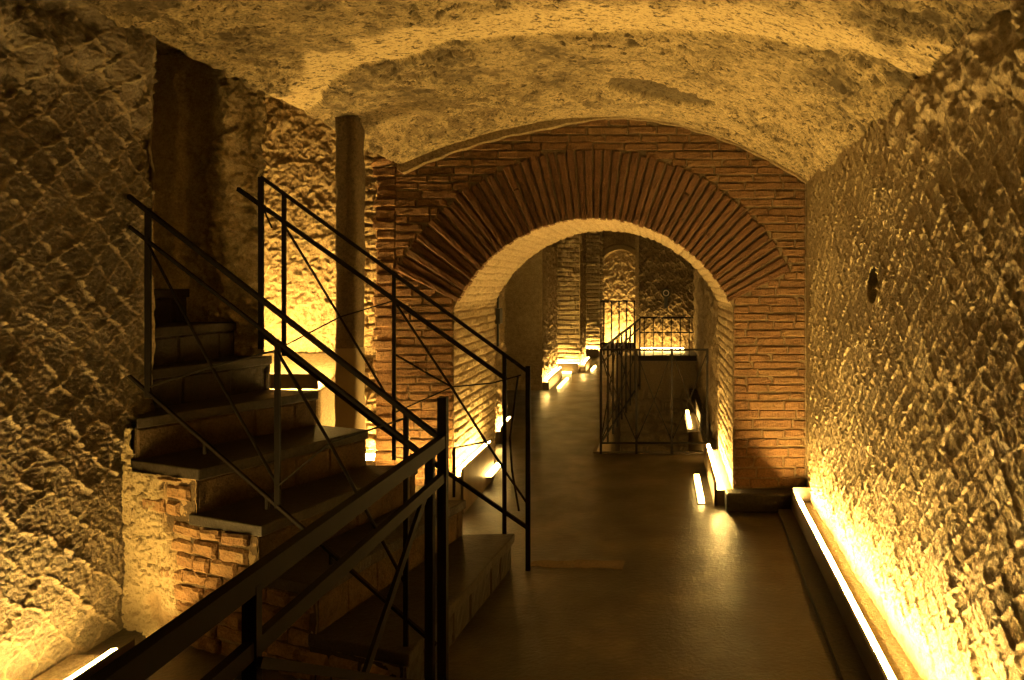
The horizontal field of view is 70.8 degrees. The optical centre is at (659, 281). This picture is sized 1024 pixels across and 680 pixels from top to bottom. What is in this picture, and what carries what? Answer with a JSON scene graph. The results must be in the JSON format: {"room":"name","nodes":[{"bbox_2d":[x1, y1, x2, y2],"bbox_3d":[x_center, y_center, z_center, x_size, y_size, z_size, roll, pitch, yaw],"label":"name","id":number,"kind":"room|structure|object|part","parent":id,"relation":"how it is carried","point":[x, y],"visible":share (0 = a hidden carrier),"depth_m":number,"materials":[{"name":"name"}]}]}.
{"room":"underground passage","nodes":[
{"label":"underground passage","id":0,"kind":"room"},
{"bbox_2d":[0,0,157,679],"bbox_3d":[-2.413,0.060,0.900,0.168,3.120,5.000,0,0,0],"label":"wall","id":1,"kind":"structure","parent":0,"point":[76,85],"depth_m":2.92,"materials":[{"name":"beige stone"}]},
{"bbox_2d":[146,62,155,410],"bbox_3d":[-3.330,0.050,3.401,1.740,3.100,0.051,0,0,0],"label":"wall","id":2,"kind":"structure","parent":0,"point":[151,168],"depth_m":3.40,"materials":[{"name":"beige stone"}]},
{"bbox_2d":[151,54,266,355],"bbox_3d":[-3.286,0.025,4.089,1.940,3.150,0.109,0,0,-2],"label":"wall","id":3,"kind":"structure","parent":0,"point":[208,129],"depth_m":4.12,"materials":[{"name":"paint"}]},
{"bbox_2d":[256,93,266,355],"bbox_3d":[-2.589,0.025,4.430,0.066,3.150,0.824,0,0,-40],"label":"wall","id":4,"kind":"structure","parent":0,"point":[264,93],"depth_m":4.13,"materials":[{"name":"beige stone"}]},
{"bbox_2d":[261,97,393,453],"bbox_3d":[-2.710,0.000,5.383,1.781,3.200,0.101,0,0,-1],"label":"wall","id":5,"kind":"structure","parent":0,"point":[299,149],"depth_m":5.38,"materials":[{"name":"beige stone"}]},
{"bbox_2d":[262,353,335,426],"bbox_3d":[-2.810,1.072,5.070,0.980,1.055,0.580,0,0,0],"label":"trim","id":6,"kind":"structure","parent":5,"relation":"attached to","point":[325,410],"depth_m":5.02,"materials":[{"name":"stone"}]},
{"bbox_2d":[270,374,317,388],"bbox_3d":[-2.770,0.680,4.830,0.860,0.100,0.091,0,0,0],"label":"light","id":7,"kind":"object","parent":6,"relation":"on","point":[305,381],"visible":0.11,"depth_m":4.79,"materials":[{"name":"brown metal"}]},
{"bbox_2d":[370,154,396,464],"bbox_3d":[-1.968,0.315,5.169,0.182,2.582,0.463,0,0,0],"label":"wall","id":8,"kind":"structure","parent":0,"point":[385,202],"depth_m":4.99,"materials":[{"name":"brick"}]},
{"bbox_2d":[83,351,839,679],"bbox_3d":[-1.500,1.600,7.900,5.600,0.001,19.200,0,0,0],"label":"floor","id":9,"kind":"structure","parent":0,"point":[707,591],"depth_m":3.74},
{"bbox_2d":[33,638,134,679],"bbox_3d":[-2.329,1.546,2.315,0.262,0.108,1.230,0,0,0],"label":"light","id":10,"kind":"object","parent":9,"relation":"on","point":[74,667],"visible":0.6,"depth_m":2.81,"materials":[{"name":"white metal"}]},
{"bbox_3d":[-2.204,1.546,2.315,0.012,0.108,1.230,0,0,0],"label":"plate","id":11,"kind":"part","parent":10,"relation":"part of","materials":[{"name":"brown metal"}]},
{"bbox_2d":[86,396,448,679],"bbox_3d":[-0.840,1.018,1.607,0.087,1.165,2.115,0,0,0],"label":"handrail","id":12,"kind":"object","parent":9,"relation":"on","point":[155,651],"visible":1,"depth_m":1.70,"materials":[{"name":"metal"}]},
{"bbox_3d":[-0.822,1.105,1.410,0.030,0.990,0.020,0,0,0],"label":"post","id":13,"kind":"part","parent":12,"relation":"part of","materials":[{"name":"metal"}]},
{"bbox_3d":[-0.822,0.738,1.605,0.022,0.036,2.110,0,0,0],"label":"rail","id":14,"kind":"part","parent":12,"relation":"part of","materials":[{"name":"metal"}]},
{"bbox_3d":[-0.868,1.125,2.640,0.030,0.950,0.030,0,0,0],"label":"post","id":15,"kind":"part","parent":12,"relation":"part of","materials":[{"name":"metal"}]},
{"bbox_3d":[-0.822,1.018,2.650,0.034,1.165,0.030,0,0,0],"label":"post","id":16,"kind":"part","parent":12,"relation":"part of","materials":[{"name":"metal"}]},
{"bbox_2d":[121,289,514,679],"bbox_3d":[-2.186,0.728,3.439,2.666,1.756,1.305,0,0,7],"label":"stone staircase","id":17,"kind":"structure","parent":9,"relation":"on","point":[192,524],"depth_m":3.21,"materials":[{"name":"stone"}]},
{"bbox_2d":[127,194,436,646],"bbox_3d":[-1.682,0.494,2.969,1.833,1.872,0.020,0,0,20],"label":"stair railing","id":18,"kind":"object","parent":17,"relation":"on","point":[149,214],"visible":0.93,"depth_m":2.94,"materials":[{"name":"metal"}]},
{"bbox_3d":[-2.355,0.097,3.220,0.026,0.874,0.012,0,0,0],"label":"post","id":19,"kind":"part","parent":18,"relation":"part of","materials":[{"name":"metal"}]},
{"bbox_3d":[-1.606,0.598,2.940,0.022,0.701,0.012,0,0,0],"label":"post","id":20,"kind":"part","parent":18,"relation":"part of","materials":[{"name":"metal"}]},
{"bbox_3d":[-1.683,0.080,2.968,1.833,1.044,0.018,0,0,21],"label":"rail","id":21,"kind":"part","parent":18,"relation":"part of","materials":[{"name":"metal"}]},
{"bbox_3d":[-1.673,0.901,2.965,1.765,0.963,0.012,0,0,21],"label":"rail","id":22,"kind":"part","parent":18,"relation":"part of","materials":[{"name":"metal"}]},
{"bbox_3d":[-1.683,0.205,2.968,1.830,1.009,0.013,0,0,21],"label":"rail","id":23,"kind":"part","parent":18,"relation":"part of","materials":[{"name":"metal"}]},
{"bbox_3d":[-0.982,0.966,2.706,0.018,0.928,0.012,0,0,0],"label":"post","id":24,"kind":"part","parent":18,"relation":"part of","materials":[{"name":"metal"}]},
{"bbox_2d":[236,176,530,570],"bbox_3d":[-1.563,0.505,3.869,1.685,2.189,0.130,0,0,3],"label":"stair railing","id":25,"kind":"object","parent":17,"relation":"on","point":[262,209],"visible":0.93,"depth_m":3.87,"materials":[{"name":"metal"}]},
{"bbox_3d":[-2.212,-0.105,3.880,0.028,0.953,0.012,0,0,0],"label":"post","id":26,"kind":"part","parent":25,"relation":"part of","materials":[{"name":"metal"}]},
{"bbox_3d":[-2.084,-0.042,3.880,0.022,0.904,0.012,0,0,0],"label":"post","id":27,"kind":"part","parent":25,"relation":"part of","materials":[{"name":"metal"}]},
{"bbox_3d":[-1.626,0.005,3.885,1.557,1.084,0.097,0,0,3],"label":"rail","id":28,"kind":"part","parent":25,"relation":"part of","materials":[{"name":"metal"}]},
{"bbox_3d":[-1.474,0.471,3.880,0.018,1.031,0.012,0,0,0],"label":"post","id":29,"kind":"part","parent":25,"relation":"part of","materials":[{"name":"metal"}]},
{"bbox_3d":[-1.466,0.829,3.880,1.481,1.086,0.016,0,0,0],"label":"rail","id":30,"kind":"part","parent":25,"relation":"part of","materials":[{"name":"metal"}]},
{"bbox_3d":[-1.469,-0.040,3.880,1.496,1.098,0.016,0,0,0],"label":"rail","id":31,"kind":"part","parent":25,"relation":"part of","materials":[{"name":"metal"}]},
{"bbox_3d":[-0.862,0.898,3.880,0.022,0.998,0.012,0,0,0],"label":"post","id":32,"kind":"part","parent":25,"relation":"part of","materials":[{"name":"metal"}]},
{"bbox_3d":[-0.732,1.033,3.880,0.026,1.134,0.014,0,0,0],"label":"post","id":33,"kind":"part","parent":25,"relation":"part of","materials":[{"name":"metal"}]},
{"bbox_2d":[334,116,365,429],"bbox_3d":[-2.035,0.210,4.599,0.157,2.780,0.158,0,0,0],"label":"concrete column","id":34,"kind":"structure","parent":9,"relation":"on","point":[350,133],"depth_m":4.53,"materials":[{"name":"concrete"}]},
{"bbox_2d":[366,454,375,464],"bbox_3d":[-2.155,1.445,5.235,0.250,0.310,0.110,0,0,0],"label":"floor light","id":35,"kind":"object","parent":9,"relation":"on","point":[369,457],"visible":0.18,"depth_m":5.21,"materials":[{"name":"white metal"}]},
{"bbox_2d":[449,440,500,513],"bbox_3d":[-1.382,1.445,5.295,0.164,0.310,0.950,0,0,0],"label":"strip light","id":36,"kind":"object","parent":9,"relation":"on","point":[478,470],"visible":0.81,"depth_m":5.16,"materials":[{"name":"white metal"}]},
{"bbox_2d":[495,286,506,428],"bbox_3d":[-1.648,-0.025,7.175,0.074,3.250,0.551,0,0,0],"label":"wall pier","id":37,"kind":"object","parent":9,"relation":"on","point":[498,357],"visible":0.2,"depth_m":7.20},
{"bbox_2d":[495,296,502,345],"bbox_3d":[-1.595,0.333,6.840,0.090,0.600,0.120,0,0,0],"label":"wall speaker","id":38,"kind":"object","parent":37,"relation":"attached to","point":[498,311],"visible":0.55,"depth_m":6.84,"materials":[{"name":"black plastic"}]},
{"bbox_2d":[495,417,512,443],"bbox_3d":[-1.609,1.515,7.175,0.093,0.170,0.510,0,0,0],"label":"strip light","id":39,"kind":"object","parent":9,"relation":"on","point":[498,437],"visible":0.57,"depth_m":6.93,"materials":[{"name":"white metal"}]},
{"bbox_2d":[504,250,541,389],"bbox_3d":[-2.495,-0.025,10.352,1.510,3.250,0.030,0,0,0],"label":"wall pier","id":40,"kind":"object","parent":9,"relation":"on","point":[523,294],"visible":0.19,"depth_m":10.35,"materials":[{"name":"paint"}]},
{"bbox_2d":[542,242,557,389],"bbox_3d":[-1.728,-0.025,11.050,0.072,3.250,1.400,0,0,0],"label":"wall pier","id":41,"kind":"object","parent":9,"relation":"on","point":[549,253],"visible":0.68,"depth_m":10.92,"materials":[{"name":"brown brick"}]},
{"bbox_2d":[543,367,568,389],"bbox_3d":[-1.613,1.515,11.050,0.245,0.170,1.400,0,0,0],"label":"strip light","id":42,"kind":"object","parent":9,"relation":"on","point":[556,376],"visible":1,"depth_m":10.79,"materials":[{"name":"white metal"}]},
{"bbox_2d":[557,363,578,373],"bbox_3d":[-1.820,1.515,12.332,0.760,0.170,0.225,0,0,0],"label":"strip light","id":43,"kind":"object","parent":9,"relation":"on","point":[567,368],"visible":0.46,"depth_m":12.35,"materials":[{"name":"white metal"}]},
{"bbox_2d":[556,234,579,371],"bbox_3d":[-1.910,-0.025,12.460,0.981,3.250,0.131,0,0,0],"label":"wall pier","id":44,"kind":"object","parent":9,"relation":"on","point":[568,254],"visible":0.29,"depth_m":12.46,"materials":[{"name":"brick"}]},
{"bbox_2d":[580,233,586,364],"bbox_3d":[-1.408,-0.025,12.875,0.073,3.250,0.850,0,0,0],"label":"wall pier","id":45,"kind":"object","parent":9,"relation":"on","point":[583,248],"visible":0.75,"depth_m":12.75,"materials":[{"name":"brown brick"}]},
{"bbox_2d":[580,357,595,371],"bbox_3d":[-1.302,1.515,12.875,0.225,0.170,0.850,0,0,0],"label":"strip light","id":46,"kind":"object","parent":9,"relation":"on","point":[584,367],"visible":0.99,"depth_m":12.59,"materials":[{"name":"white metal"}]},
{"bbox_2d":[586,349,598,356],"bbox_3d":[-1.760,1.515,15.049,0.880,0.170,0.093,0,0,0],"label":"strip light","id":47,"kind":"object","parent":9,"relation":"on","point":[589,352],"visible":0.36,"depth_m":15.00,"materials":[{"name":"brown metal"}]},
{"bbox_2d":[585,231,599,355],"bbox_3d":[-1.850,-0.025,15.113,1.100,3.250,0.136,0,0,0],"label":"wall pier","id":48,"kind":"object","parent":9,"relation":"on","point":[593,239],"visible":0.24,"depth_m":15.11,"materials":[{"name":"brick"}]},
{"bbox_2d":[598,231,604,351],"bbox_3d":[-1.313,-0.025,15.600,0.088,3.250,1.000,0,0,0],"label":"wall pier","id":49,"kind":"object","parent":9,"relation":"on","point":[601,261],"visible":0.7,"depth_m":15.62,"materials":[{"name":"brown brick"}]},
{"bbox_2d":[600,300,634,354],"bbox_3d":[-0.900,1.002,15.400,1.030,1.195,0.030,0,0,0],"label":"railing","id":50,"kind":"object","parent":9,"relation":"on","point":[603,301],"visible":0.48,"depth_m":15.38,"materials":[{"name":"metal"}]},
{"bbox_3d":[-0.900,0.420,15.400,1.000,0.030,0.030,0,0,0],"label":"rail","id":51,"kind":"part","parent":50,"relation":"part of","materials":[{"name":"metal"}]},
{"bbox_2d":[605,344,633,348],"bbox_3d":[-0.920,1.515,16.388,0.900,0.170,0.112,0,0,0],"label":"strip light","id":52,"kind":"object","parent":9,"relation":"on","point":[632,345],"visible":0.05,"depth_m":16.33,"materials":[{"name":"brown metal"}]},
{"bbox_2d":[600,317,708,453],"bbox_3d":[-0.030,1.060,8.460,1.061,1.080,3.901,0,0,0],"label":"railing","id":53,"kind":"object","parent":9,"relation":"on","point":[636,357],"visible":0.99,"depth_m":6.52,"materials":[{"name":"metal"}]},
{"bbox_3d":[-0.550,1.110,6.520,0.022,0.980,0.022,0,0,0],"label":"post","id":54,"kind":"part","parent":53,"relation":"part of","materials":[{"name":"metal"}]},
{"bbox_3d":[-0.425,0.590,8.460,0.020,0.100,3.889,0,0,4],"label":"rail","id":55,"kind":"part","parent":53,"relation":"part of","materials":[{"name":"metal"}]},
{"bbox_3d":[-0.425,0.720,8.460,0.014,0.094,3.888,0,0,4],"label":"rail","id":56,"kind":"part","parent":53,"relation":"part of","materials":[{"name":"metal"}]},
{"bbox_3d":[-0.425,1.500,8.460,0.016,0.016,3.888,0,0,4],"label":"rail","id":57,"kind":"part","parent":53,"relation":"part of","materials":[{"name":"metal"}]},
{"bbox_3d":[-0.220,1.110,6.520,0.022,0.980,0.022,0,0,0],"label":"post","id":58,"kind":"part","parent":53,"relation":"part of","materials":[{"name":"metal"}]},
{"bbox_3d":[-0.055,0.630,6.520,0.990,0.018,0.018,0,0,0],"label":"rail","id":59,"kind":"part","parent":53,"relation":"part of","materials":[{"name":"metal"}]},
{"bbox_3d":[-0.055,1.500,6.520,0.990,0.016,0.016,0,0,0],"label":"rail","id":60,"kind":"part","parent":53,"relation":"part of","materials":[{"name":"metal"}]},
{"bbox_3d":[0.100,0.530,10.400,0.800,0.020,0.020,0,0,0],"label":"rail","id":61,"kind":"part","parent":53,"relation":"part of","materials":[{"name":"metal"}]},
{"bbox_3d":[0.100,0.750,10.400,0.800,0.016,0.016,0,0,0],"label":"rail","id":62,"kind":"part","parent":53,"relation":"part of","materials":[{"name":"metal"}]},
{"bbox_3d":[0.110,1.110,6.520,0.022,0.980,0.022,0,0,0],"label":"post","id":63,"kind":"part","parent":53,"relation":"part of","materials":[{"name":"metal"}]},
{"bbox_3d":[0.440,1.110,6.520,0.022,0.980,0.022,0,0,0],"label":"post","id":64,"kind":"part","parent":53,"relation":"part of","materials":[{"name":"metal"}]},
{"bbox_2d":[684,399,700,431],"bbox_3d":[0.380,1.550,8.200,0.160,0.200,1.000,0,0,0],"label":"light","id":65,"kind":"object","parent":9,"relation":"on","point":[690,418],"visible":0.81,"depth_m":8.07,"materials":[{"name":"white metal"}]},
{"bbox_2d":[693,444,730,505],"bbox_3d":[0.392,1.518,5.600,0.243,0.165,1.200,0,0,0],"label":"strip light","id":66,"kind":"object","parent":9,"relation":"on","point":[718,481],"visible":0.99,"depth_m":5.34,"materials":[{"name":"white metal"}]},
{"bbox_2d":[778,487,922,679],"bbox_3d":[0.923,1.510,3.076,0.376,0.180,3.552,0,0,2],"label":"light","id":67,"kind":"object","parent":9,"relation":"on","point":[861,645],"visible":0.84,"depth_m":3.30,"materials":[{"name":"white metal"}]},
{"bbox_3d":[0.977,1.510,3.074,0.267,0.180,3.552,0,0,2],"label":"plate","id":68,"kind":"part","parent":67,"relation":"part of","materials":[{"name":"brown metal"}]},
{"bbox_2d":[79,0,1010,182],"bbox_3d":[-1.475,-0.978,2.000,5.450,0.952,7.200,0,0,0],"label":"ceiling","id":69,"kind":"structure","parent":0,"point":[793,83],"depth_m":3.32,"materials":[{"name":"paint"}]},
{"bbox_2d":[531,560,624,569],"bbox_3d":[-0.470,1.604,3.962,0.540,0.012,0.137,0,0,0],"label":"floor","id":70,"kind":"structure","parent":0,"point":[613,564],"depth_m":3.96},
{"bbox_2d":[394,119,806,499],"bbox_3d":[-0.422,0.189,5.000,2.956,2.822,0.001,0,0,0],"label":"wall","id":71,"kind":"structure","parent":0,"point":[642,153],"depth_m":5.00,"materials":[{"name":"brown brick"}]},
{"bbox_2d":[394,149,789,301],"bbox_3d":[-0.482,-0.402,5.014,2.819,1.093,0.090,0,0,0],"label":"brick arch","id":72,"kind":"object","parent":71,"relation":"attached to","point":[468,194],"depth_m":4.98,"materials":[{"name":"brick"}]},
{"bbox_2d":[397,117,805,183],"bbox_3d":[-0.412,-0.961,4.985,2.896,0.522,0.070,0,0,0],"label":"trim","id":73,"kind":"structure","parent":71,"relation":"attached to","point":[438,154],"depth_m":4.95,"materials":[{"name":"beige stone"}]},
{"bbox_2d":[725,489,792,512],"bbox_3d":[0.736,1.535,4.915,0.551,0.130,0.150,0,0,0],"label":"baseboard","id":74,"kind":"structure","parent":71,"relation":"attached to","point":[736,500],"depth_m":4.85,"materials":[{"name":"stone"}]},
{"bbox_2d":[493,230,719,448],"bbox_3d":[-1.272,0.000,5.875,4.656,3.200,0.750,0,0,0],"label":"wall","id":75,"kind":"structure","parent":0,"point":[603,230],"depth_m":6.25,"materials":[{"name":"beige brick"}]},
{"bbox_2d":[602,251,634,342],"bbox_3d":[-0.920,0.410,16.695,1.020,2.380,0.061,0,0,0],"label":"wall","id":76,"kind":"structure","parent":0,"point":[619,266],"depth_m":16.70,"materials":[{"name":"stone"}]},
{"bbox_2d":[602,231,634,259],"bbox_3d":[-1.200,-0.025,16.400,2.400,3.250,0.700,0,0,0],"label":"wall","id":77,"kind":"structure","parent":0,"point":[617,240],"depth_m":16.10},
{"bbox_2d":[635,235,638,348],"bbox_3d":[-0.370,-0.050,13.650,0.060,3.300,4.700,0,0,0],"label":"wall","id":78,"kind":"structure","parent":0,"point":[636,236],"depth_m":11.30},
{"bbox_2d":[598,392,703,450],"bbox_3d":[-0.085,2.400,8.525,1.030,1.600,3.950,0,0,0],"label":"floor","id":79,"kind":"structure","parent":0,"point":[693,436],"depth_m":8.98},
{"bbox_2d":[618,355,696,450],"bbox_3d":[-0.025,2.150,10.516,1.250,2.100,0.103,0,0,0],"label":"wall","id":80,"kind":"structure","parent":0,"point":[653,430],"depth_m":10.50,"materials":[{"name":"concrete"}]},
{"bbox_2d":[593,388,703,453],"bbox_3d":[-0.098,1.600,8.512,1.055,0.030,3.975,0,0,0],"label":"trim","id":81,"kind":"structure","parent":80,"relation":"attached to","point":[596,448],"depth_m":6.55,"materials":[{"name":"brown metal"}]},
{"bbox_2d":[632,351,696,360],"bbox_3d":[0.090,1.140,10.930,1.020,0.080,0.940,0,0,0],"label":"trim","id":82,"kind":"structure","parent":80,"relation":"on","point":[648,356],"depth_m":10.46,"materials":[{"name":"stone"}]},
{"bbox_2d":[641,348,683,348],"bbox_3d":[0.040,1.077,11.200,0.740,0.045,0.060,0,0,0],"label":"light","id":83,"kind":"object","parent":82,"relation":"on","point":[641,348],"visible":0.21,"depth_m":11.18,"materials":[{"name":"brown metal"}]},
{"bbox_2d":[639,235,693,348],"bbox_3d":[0.130,-0.050,11.440,0.982,3.300,0.127,0,0,0],"label":"wall","id":84,"kind":"structure","parent":0,"point":[660,267],"depth_m":11.44,"materials":[{"name":"beige stone"}]},
{"bbox_2d":[661,288,670,307],"bbox_3d":[0.097,0.265,11.307,0.150,0.325,0.225,0,0,0],"label":"spot lamp","id":85,"kind":"object","parent":84,"relation":"attached to","point":[666,293],"visible":1,"depth_m":11.20,"materials":[{"name":"black plastic"}]},
{"bbox_2d":[693,268,717,449],"bbox_3d":[0.558,0.750,8.875,0.088,4.900,5.250,0,0,0],"label":"wall","id":86,"kind":"structure","parent":0,"point":[705,320],"depth_m":8.18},
{"bbox_2d":[806,0,1023,679],"bbox_3d":[1.019,0.235,1.710,0.328,2.770,6.620,0,0,0],"label":"wall","id":87,"kind":"structure","parent":0,"point":[915,229],"depth_m":2.56,"materials":[{"name":"beige stone"}]}
]}

